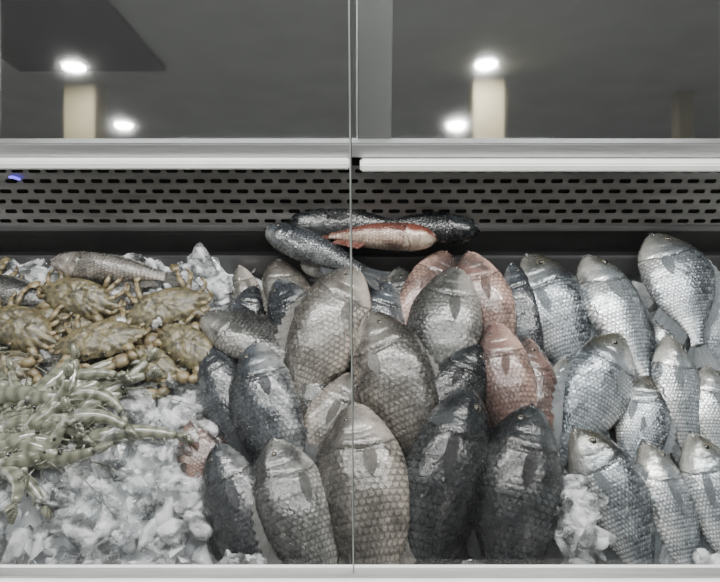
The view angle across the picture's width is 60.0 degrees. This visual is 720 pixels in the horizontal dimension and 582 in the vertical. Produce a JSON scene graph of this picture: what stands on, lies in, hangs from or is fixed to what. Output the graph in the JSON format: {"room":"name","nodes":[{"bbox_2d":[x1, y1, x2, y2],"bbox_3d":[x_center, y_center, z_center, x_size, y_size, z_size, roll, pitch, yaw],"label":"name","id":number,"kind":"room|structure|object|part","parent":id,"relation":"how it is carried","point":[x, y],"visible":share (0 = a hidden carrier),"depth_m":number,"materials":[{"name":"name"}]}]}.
{"room":"food shop","nodes":[
{"label":"food shop","id":0,"kind":"room"},
{"bbox_3d":[0.000,2.821,-1.898,10.400,0.100,10.400,0,28,0],"label":"floor","id":1,"kind":"structure","parent":0,"visible":0},
{"bbox_2d":[0,0,719,581],"bbox_3d":[0.000,-0.042,1.122,2.400,2.120,0.900,0,28,0],"label":"display case","id":2,"kind":"object","parent":1,"relation":"on","point":[566,131],"depth_m":1.27,"materials":[{"name":"metal"}]},
{"bbox_3d":[-0.578,-0.566,1.232,1.145,0.520,0.006,0,14,0],"label":"sliding door","id":3,"kind":"part","parent":2,"relation":"part of","materials":[{"name":"clear glass"}]},
{"bbox_2d":[0,242,719,564],"bbox_3d":[-0.004,0.233,1.173,2.248,0.431,0.690,0,28,0],"label":"crushed ice","id":4,"kind":"object","parent":2,"relation":"on","point":[160,519],"visible":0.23,"depth_m":1.04,"materials":[{"name":"white ice"}]},
{"bbox_2d":[2,269,30,278],"bbox_3d":[-0.819,-0.047,1.335,0.223,0.054,0.057,3,28,6],"label":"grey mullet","id":5,"kind":"object","parent":4,"relation":"on","point":[27,272],"visible":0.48,"depth_m":1.34,"materials":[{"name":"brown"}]},
{"bbox_2d":[31,307,92,366],"bbox_3d":[-0.604,0.072,1.261,0.184,0.100,0.157,9,29,16],"label":"crab","id":6,"kind":"object","parent":4,"relation":"on","point":[46,312],"visible":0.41,"depth_m":1.25,"materials":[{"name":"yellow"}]},
{"bbox_2d":[0,280,72,367],"bbox_3d":[-0.665,0.067,1.238,0.192,0.106,0.173,9,29,17],"label":"crab","id":7,"kind":"object","parent":6,"relation":"on","point":[23,328],"visible":0.98,"depth_m":1.21,"materials":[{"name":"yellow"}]},
{"bbox_2d":[0,274,44,307],"bbox_3d":[-0.712,0.007,1.286,0.265,0.068,0.075,5,28,9],"label":"grey mullet","id":8,"kind":"object","parent":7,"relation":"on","point":[10,284],"visible":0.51,"depth_m":1.27,"materials":[{"name":"brown"}]},
{"bbox_2d":[33,269,126,322],"bbox_3d":[-0.573,0.006,1.283,0.193,0.124,0.154,3,28,6],"label":"crab","id":9,"kind":"object","parent":6,"relation":"on","point":[86,298],"visible":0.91,"depth_m":1.26,"materials":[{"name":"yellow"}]},
{"bbox_2d":[0,314,201,524],"bbox_3d":[-0.609,0.216,1.128,0.652,0.199,0.434,0,28,0],"label":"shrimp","id":10,"kind":"object","parent":4,"relation":"on","point":[35,419],"visible":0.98,"depth_m":1.09,"materials":[{"name":"green"}]},
{"bbox_2d":[0,349,42,384],"bbox_3d":[-0.692,0.150,1.201,0.184,0.086,0.164,-11,30,-20],"label":"crab","id":11,"kind":"object","parent":10,"relation":"on","point":[22,373],"visible":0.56,"depth_m":1.18,"materials":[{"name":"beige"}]},
{"bbox_2d":[48,300,151,369],"bbox_3d":[-0.507,0.091,1.219,0.196,0.070,0.175,-5,28,-10],"label":"crab","id":12,"kind":"object","parent":10,"relation":"on","point":[98,339],"visible":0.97,"depth_m":1.19,"materials":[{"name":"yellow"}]},
{"bbox_2d":[94,294,150,362],"bbox_3d":[-0.456,0.084,1.251,0.182,0.100,0.154,-9,29,-16],"label":"crab","id":13,"kind":"object","parent":10,"relation":"on","point":[112,317],"visible":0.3,"depth_m":1.25,"materials":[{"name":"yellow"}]},
{"bbox_2d":[117,264,213,344],"bbox_3d":[-0.395,0.026,1.270,0.193,0.107,0.161,-6,29,-12],"label":"crab","id":14,"kind":"object","parent":13,"relation":"on","point":[172,305],"visible":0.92,"depth_m":1.24,"materials":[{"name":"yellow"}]},
{"bbox_3d":[-0.793,0.102,1.215,0.216,0.041,0.211,12,56,8],"label":"crab","id":15,"kind":"object","parent":10,"relation":"on","visible":0},
{"bbox_2d":[0,257,22,278],"bbox_3d":[-0.808,0.012,1.296,0.214,0.095,0.195,0,28,0],"label":"crab","id":16,"kind":"object","parent":15,"relation":"on","point":[5,260],"visible":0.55,"depth_m":1.33,"materials":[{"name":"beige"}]},
{"bbox_2d":[50,251,195,288],"bbox_3d":[-0.503,-0.045,1.306,0.304,0.071,0.070,3,28,6],"label":"grey mullet","id":17,"kind":"object","parent":4,"relation":"on","point":[92,266],"visible":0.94,"depth_m":1.29,"materials":[{"name":"brown"}]},
{"bbox_2d":[114,344,189,399],"bbox_3d":[-0.406,0.137,1.215,0.165,0.078,0.151,9,29,16],"label":"crab","id":18,"kind":"object","parent":4,"relation":"on","point":[164,362],"visible":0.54,"depth_m":1.19,"materials":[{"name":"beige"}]},
{"bbox_2d":[144,305,212,384],"bbox_3d":[-0.330,0.102,1.223,0.166,0.090,0.149,16,32,28],"label":"crab","id":19,"kind":"object","parent":4,"relation":"on","point":[187,345],"visible":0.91,"depth_m":1.20,"materials":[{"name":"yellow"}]},
{"bbox_2d":[176,420,226,477],"bbox_3d":[-0.274,0.320,1.111,0.105,0.126,0.162,-1,28,-3],"label":"tilapia","id":20,"kind":"object","parent":4,"relation":"on","point":[200,449],"visible":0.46,"depth_m":1.10,"materials":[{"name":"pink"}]},
{"bbox_2d":[201,441,261,561],"bbox_3d":[-0.195,0.405,1.031,0.106,0.210,0.265,-15,32,-26],"label":"tilapia","id":21,"kind":"object","parent":4,"relation":"on","point":[227,496],"visible":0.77,"depth_m":1.02,"materials":[{"name":"grey food"}]},
{"bbox_2d":[230,303,254,362],"bbox_3d":[-0.212,0.127,1.260,0.097,0.162,0.191,-9,29,-16],"label":"tilapia","id":22,"kind":"object","parent":4,"relation":"on","point":[236,305],"visible":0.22,"depth_m":1.27,"materials":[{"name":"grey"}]},
{"bbox_2d":[227,284,263,314],"bbox_3d":[-0.251,0.080,1.285,0.089,0.136,0.174,15,32,26],"label":"tilapia","id":23,"kind":"object","parent":4,"relation":"on","point":[250,297],"visible":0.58,"depth_m":1.29,"materials":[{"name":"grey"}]},
{"bbox_2d":[229,265,266,315],"bbox_3d":[-0.235,0.037,1.324,0.075,0.135,0.177,-15,32,-27],"label":"tilapia","id":24,"kind":"object","parent":4,"relation":"on","point":[242,278],"visible":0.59,"depth_m":1.33,"materials":[{"name":"brown"}]},
{"bbox_2d":[251,459,256,467],"bbox_3d":[-0.166,0.407,1.050,0.096,0.172,0.202,-7,29,-14],"label":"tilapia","id":25,"kind":"object","parent":4,"relation":"on","point":[253,463],"visible":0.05,"depth_m":1.08,"materials":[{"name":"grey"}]},
{"bbox_2d":[195,346,236,446],"bbox_3d":[-0.240,0.232,1.158,0.092,0.181,0.271,-16,32,-28],"label":"tilapia","id":26,"kind":"object","parent":25,"relation":"on","point":[215,371],"visible":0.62,"depth_m":1.15,"materials":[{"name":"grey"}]},
{"bbox_2d":[261,259,310,314],"bbox_3d":[-0.146,0.038,1.321,0.119,0.159,0.198,-15,31,-26],"label":"tilapia","id":27,"kind":"object","parent":4,"relation":"on","point":[278,269],"visible":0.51,"depth_m":1.32,"materials":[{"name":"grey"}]},
{"bbox_2d":[267,278,305,325],"bbox_3d":[-0.105,0.116,1.256,0.104,0.209,0.281,-19,34,-32],"label":"tilapia","id":28,"kind":"object","parent":4,"relation":"on","point":[283,293],"visible":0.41,"depth_m":1.26,"materials":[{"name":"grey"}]},
{"bbox_2d":[199,309,284,361],"bbox_3d":[-0.182,0.107,1.239,0.296,0.121,0.140,10,29,17],"label":"tilapia","id":29,"kind":"object","parent":28,"relation":"on","point":[231,331],"visible":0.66,"depth_m":1.21,"materials":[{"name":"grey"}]},
{"bbox_2d":[251,437,338,564],"bbox_3d":[-0.094,0.395,1.006,0.147,0.206,0.282,-17,32,-29],"label":"tilapia","id":30,"kind":"object","parent":4,"relation":"on","point":[291,518],"visible":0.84,"depth_m":0.99,"materials":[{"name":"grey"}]},
{"bbox_2d":[226,340,318,463],"bbox_3d":[-0.156,0.257,1.109,0.137,0.228,0.304,-15,31,-26],"label":"tilapia","id":31,"kind":"object","parent":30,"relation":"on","point":[264,402],"visible":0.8,"depth_m":1.10,"materials":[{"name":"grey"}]},
{"bbox_2d":[297,383,326,417],"bbox_3d":[-0.092,0.226,1.186,0.088,0.144,0.177,2,28,3],"label":"tilapia","id":32,"kind":"object","parent":4,"relation":"on","point":[307,394],"visible":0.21,"depth_m":1.17,"materials":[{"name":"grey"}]},
{"bbox_2d":[275,267,371,391],"bbox_3d":[-0.089,0.120,1.222,0.163,0.250,0.338,23,36,36],"label":"tilapia","id":33,"kind":"object","parent":4,"relation":"on","point":[315,340],"visible":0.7,"depth_m":1.20,"materials":[{"name":"brown"}]},
{"bbox_2d":[304,372,361,466],"bbox_3d":[-0.070,0.284,1.127,0.104,0.188,0.257,22,35,35],"label":"tilapia","id":34,"kind":"object","parent":4,"relation":"on","point":[322,411],"visible":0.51,"depth_m":1.12,"materials":[{"name":"brown"}]},
{"bbox_2d":[298,262,391,281],"bbox_3d":[-0.026,-0.044,1.334,0.216,0.058,0.065,5,28,8],"label":"fish","id":35,"kind":"object","parent":4,"relation":"on","point":[313,271],"visible":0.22,"depth_m":1.32,"materials":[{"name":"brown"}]},
{"bbox_2d":[318,400,416,564],"bbox_3d":[0.016,0.377,1.019,0.171,0.263,0.325,-12,30,-21],"label":"tilapia","id":36,"kind":"object","parent":4,"relation":"on","point":[381,484],"visible":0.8,"depth_m":0.99,"materials":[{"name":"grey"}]},
{"bbox_2d":[369,281,404,323],"bbox_3d":[0.034,0.106,1.264,0.121,0.191,0.218,3,28,5],"label":"tilapia","id":37,"kind":"object","parent":4,"relation":"on","point":[387,301],"visible":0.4,"depth_m":1.26,"materials":[{"name":"grey"}]},
{"bbox_2d":[264,223,389,291],"bbox_3d":[-0.078,-0.076,1.311,0.281,0.105,0.077,12,30,22],"label":"grey mullet","id":38,"kind":"object","parent":37,"relation":"on","point":[301,244],"visible":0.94,"depth_m":1.29,"materials":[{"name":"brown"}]},
{"bbox_2d":[323,222,437,251],"bbox_3d":[0.023,-0.116,1.320,0.285,0.063,0.070,1,28,2],"label":"grey mullet","id":39,"kind":"object","parent":38,"relation":"on","point":[391,236],"visible":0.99,"depth_m":1.30,"materials":[{"name":"brown"}]},
{"bbox_2d":[353,310,439,453],"bbox_3d":[0.082,0.210,1.151,0.152,0.253,0.330,-10,30,-18],"label":"tilapia","id":40,"kind":"object","parent":4,"relation":"on","point":[394,374],"visible":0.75,"depth_m":1.13,"materials":[{"name":"brown"}]},
{"bbox_2d":[387,266,409,292],"bbox_3d":[0.086,0.062,1.311,0.107,0.170,0.197,6,29,11],"label":"tilapia","id":41,"kind":"object","parent":4,"relation":"on","point":[398,276],"visible":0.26,"depth_m":1.32,"materials":[{"name":"brown"}]},
{"bbox_2d":[400,251,456,324],"bbox_3d":[0.120,0.055,1.297,0.129,0.209,0.279,25,37,38],"label":"tilapia","id":42,"kind":"object","parent":4,"relation":"on","point":[434,263],"visible":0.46,"depth_m":1.29,"materials":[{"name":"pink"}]},
{"bbox_2d":[406,267,482,363],"bbox_3d":[0.157,0.109,1.226,0.166,0.227,0.301,3,28,5],"label":"tilapia","id":43,"kind":"object","parent":4,"relation":"on","point":[446,315],"visible":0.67,"depth_m":1.21,"materials":[{"name":"brown"}]},
{"bbox_2d":[406,384,491,564],"bbox_3d":[0.133,0.373,1.036,0.152,0.310,0.360,13,31,23],"label":"tilapia","id":44,"kind":"object","parent":4,"relation":"on","point":[446,459],"visible":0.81,"depth_m":1.00,"materials":[{"name":"grey food"}]},
{"bbox_2d":[435,343,486,404],"bbox_3d":[0.158,0.228,1.152,0.257,0.188,0.116,-24,36,-37],"label":"tilapia","id":45,"kind":"object","parent":4,"relation":"on","point":[467,365],"visible":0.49,"depth_m":1.15,"materials":[{"name":"grey food"}]},
{"bbox_2d":[456,251,519,340],"bbox_3d":[0.258,0.076,1.274,0.132,0.243,0.271,-9,29,-16],"label":"tilapia","id":46,"kind":"object","parent":4,"relation":"on","point":[495,294],"visible":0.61,"depth_m":1.25,"materials":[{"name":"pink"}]},
{"bbox_2d":[479,321,549,429],"bbox_3d":[0.279,0.218,1.159,0.119,0.227,0.279,-7,29,-14],"label":"tilapia","id":47,"kind":"object","parent":4,"relation":"on","point":[511,378],"visible":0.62,"depth_m":1.15,"materials":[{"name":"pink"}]},
{"bbox_2d":[504,262,549,359],"bbox_3d":[0.341,0.082,1.276,0.104,0.210,0.257,0,28,-1],"label":"tilapia","id":48,"kind":"object","parent":4,"relation":"on","point":[528,324],"visible":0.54,"depth_m":1.25,"materials":[{"name":"grey"}]},
{"bbox_2d":[521,337,556,431],"bbox_3d":[0.340,0.238,1.161,0.101,0.214,0.243,-9,29,-16],"label":"tilapia","id":49,"kind":"object","parent":4,"relation":"on","point":[546,378],"visible":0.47,"depth_m":1.15,"materials":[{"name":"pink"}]},
{"bbox_2d":[552,356,569,377],"bbox_3d":[0.373,0.244,1.172,0.085,0.171,0.207,12,30,21],"label":"sea bream","id":50,"kind":"object","parent":4,"relation":"on","point":[559,365],"visible":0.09,"depth_m":1.20,"materials":[{"name":"silver food"}]},
{"bbox_2d":[520,253,613,431],"bbox_3d":[0.411,0.104,1.265,0.138,0.275,0.326,-6,29,-11],"label":"sea bream","id":51,"kind":"object","parent":4,"relation":"on","point":[566,325],"visible":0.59,"depth_m":1.24,"materials":[{"name":"silver food"}]},
{"bbox_2d":[550,332,634,471],"bbox_3d":[0.405,0.231,1.141,0.119,0.229,0.317,24,36,37],"label":"sea bream","id":52,"kind":"object","parent":4,"relation":"on","point":[593,391],"visible":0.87,"depth_m":1.13,"materials":[{"name":"silver food"}]},
{"bbox_2d":[567,425,662,564],"bbox_3d":[0.435,0.394,1.026,0.123,0.246,0.280,-8,29,-15],"label":"sea bream","id":53,"kind":"object","parent":4,"relation":"on","point":[628,514],"visible":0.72,"depth_m":1.00,"materials":[{"name":"silver"}]},
{"bbox_2d":[576,254,653,429],"bbox_3d":[0.531,0.082,1.226,0.147,0.198,0.361,-4,28,-8],"label":"sea bream","id":54,"kind":"object","parent":4,"relation":"on","point":[613,303],"visible":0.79,"depth_m":1.23,"materials":[{"name":"silver food"}]},
{"bbox_2d":[614,375,675,460],"bbox_3d":[0.507,0.281,1.125,0.103,0.180,0.232,11,30,20],"label":"sea bream","id":55,"kind":"object","parent":4,"relation":"on","point":[646,400],"visible":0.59,"depth_m":1.12,"materials":[{"name":"silver"}]},
{"bbox_2d":[648,317,659,361],"bbox_3d":[0.537,0.170,1.226,0.125,0.216,0.263,6,29,11],"label":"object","id":56,"kind":"object","parent":4,"relation":"on","point":[654,340],"visible":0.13,"depth_m":1.22,"materials":[{"name":"silver food"}]},
{"bbox_2d":[635,439,702,564],"bbox_3d":[0.521,0.404,1.012,0.105,0.208,0.266,-2,28,-3],"label":"sea bream","id":57,"kind":"object","parent":4,"relation":"on","point":[676,517],"visible":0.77,"depth_m":1.00,"materials":[{"name":"silver"}]},
{"bbox_2d":[652,308,690,350],"bbox_3d":[0.619,0.140,1.253,0.096,0.203,0.254,16,32,27],"label":"sea bream","id":58,"kind":"object","parent":4,"relation":"on","point":[661,332],"visible":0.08,"depth_m":1.25,"materials":[{"name":"silver food"}]},
{"bbox_2d":[651,333,700,464],"bbox_3d":[0.594,0.246,1.147,0.108,0.235,0.273,3,28,5],"label":"sea bream","id":59,"kind":"object","parent":4,"relation":"on","point":[674,372],"visible":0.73,"depth_m":1.14,"materials":[{"name":"silver food"}]},
{"bbox_2d":[637,233,719,370],"bbox_3d":[0.661,0.021,1.257,0.155,0.190,0.305,1,28,2],"label":"sea bream","id":60,"kind":"object","parent":4,"relation":"on","point":[684,284],"visible":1,"depth_m":1.25,"materials":[{"name":"silver"}]},
{"bbox_2d":[678,430,719,553],"bbox_3d":[0.600,0.391,1.023,0.111,0.216,0.258,-3,28,-6],"label":"sea bream","id":61,"kind":"object","parent":4,"relation":"on","point":[699,458],"visible":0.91,"depth_m":1.02,"materials":[{"name":"silver"}]},
{"bbox_2d":[698,366,719,448],"bbox_3d":[0.649,0.273,1.130,0.112,0.187,0.240,8,29,15],"label":"sea bream","id":62,"kind":"object","parent":4,"relation":"on","point":[709,407],"visible":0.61,"depth_m":1.12,"materials":[{"name":"silver"}]},
{"bbox_2d":[698,298,719,371],"bbox_3d":[0.711,0.102,1.257,0.133,0.223,0.284,4,28,7],"label":"sea bream","id":63,"kind":"object","parent":4,"relation":"on","point":[713,343],"visible":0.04,"depth_m":1.23,"materials":[{"name":"silver food"}]},
{"bbox_3d":[0.200,0.378,1.060,0.130,0.071,0.315,5,62,3],"label":"tilapia","id":64,"kind":"object","parent":4,"relation":"on","visible":0},
{"bbox_2d":[466,403,564,564],"bbox_3d":[0.245,0.373,1.010,0.166,0.252,0.335,4,28,7],"label":"tilapia","id":65,"kind":"object","parent":64,"relation":"on","point":[522,484],"visible":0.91,"depth_m":0.99,"materials":[{"name":"grey food"}]},
{"bbox_3d":[-0.007,-0.203,1.332,2.286,0.135,0.002,0,28,0],"label":"perforated air panel","id":66,"kind":"part","parent":2,"relation":"part of","materials":[{"name":"metal"}]},
{"bbox_3d":[0.000,0.418,0.895,2.360,0.022,0.048,0,28,0],"label":"rail","id":67,"kind":"part","parent":2,"relation":"part of","materials":[{"name":"silver metal"}]},
{"bbox_2d":[393,209,479,243],"bbox_3d":[0.117,-0.144,1.366,0.291,0.066,0.081,7,29,12],"label":"grey mullet","id":68,"kind":"object","parent":2,"relation":"on","point":[448,228],"visible":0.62,"depth_m":1.33,"materials":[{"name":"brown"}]},
{"bbox_2d":[287,201,447,240],"bbox_3d":[0.021,-0.154,1.369,0.364,0.075,0.100,-1,28,-2],"label":"grey mullet","id":69,"kind":"object","parent":68,"relation":"on","point":[321,221],"visible":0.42,"depth_m":1.33,"materials":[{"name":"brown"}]},
{"bbox_3d":[0.608,-0.566,1.232,1.085,0.520,0.006,0,14,0],"label":"sliding door","id":70,"kind":"part","parent":2,"relation":"part of","materials":[{"name":"clear glass"}]}
]}

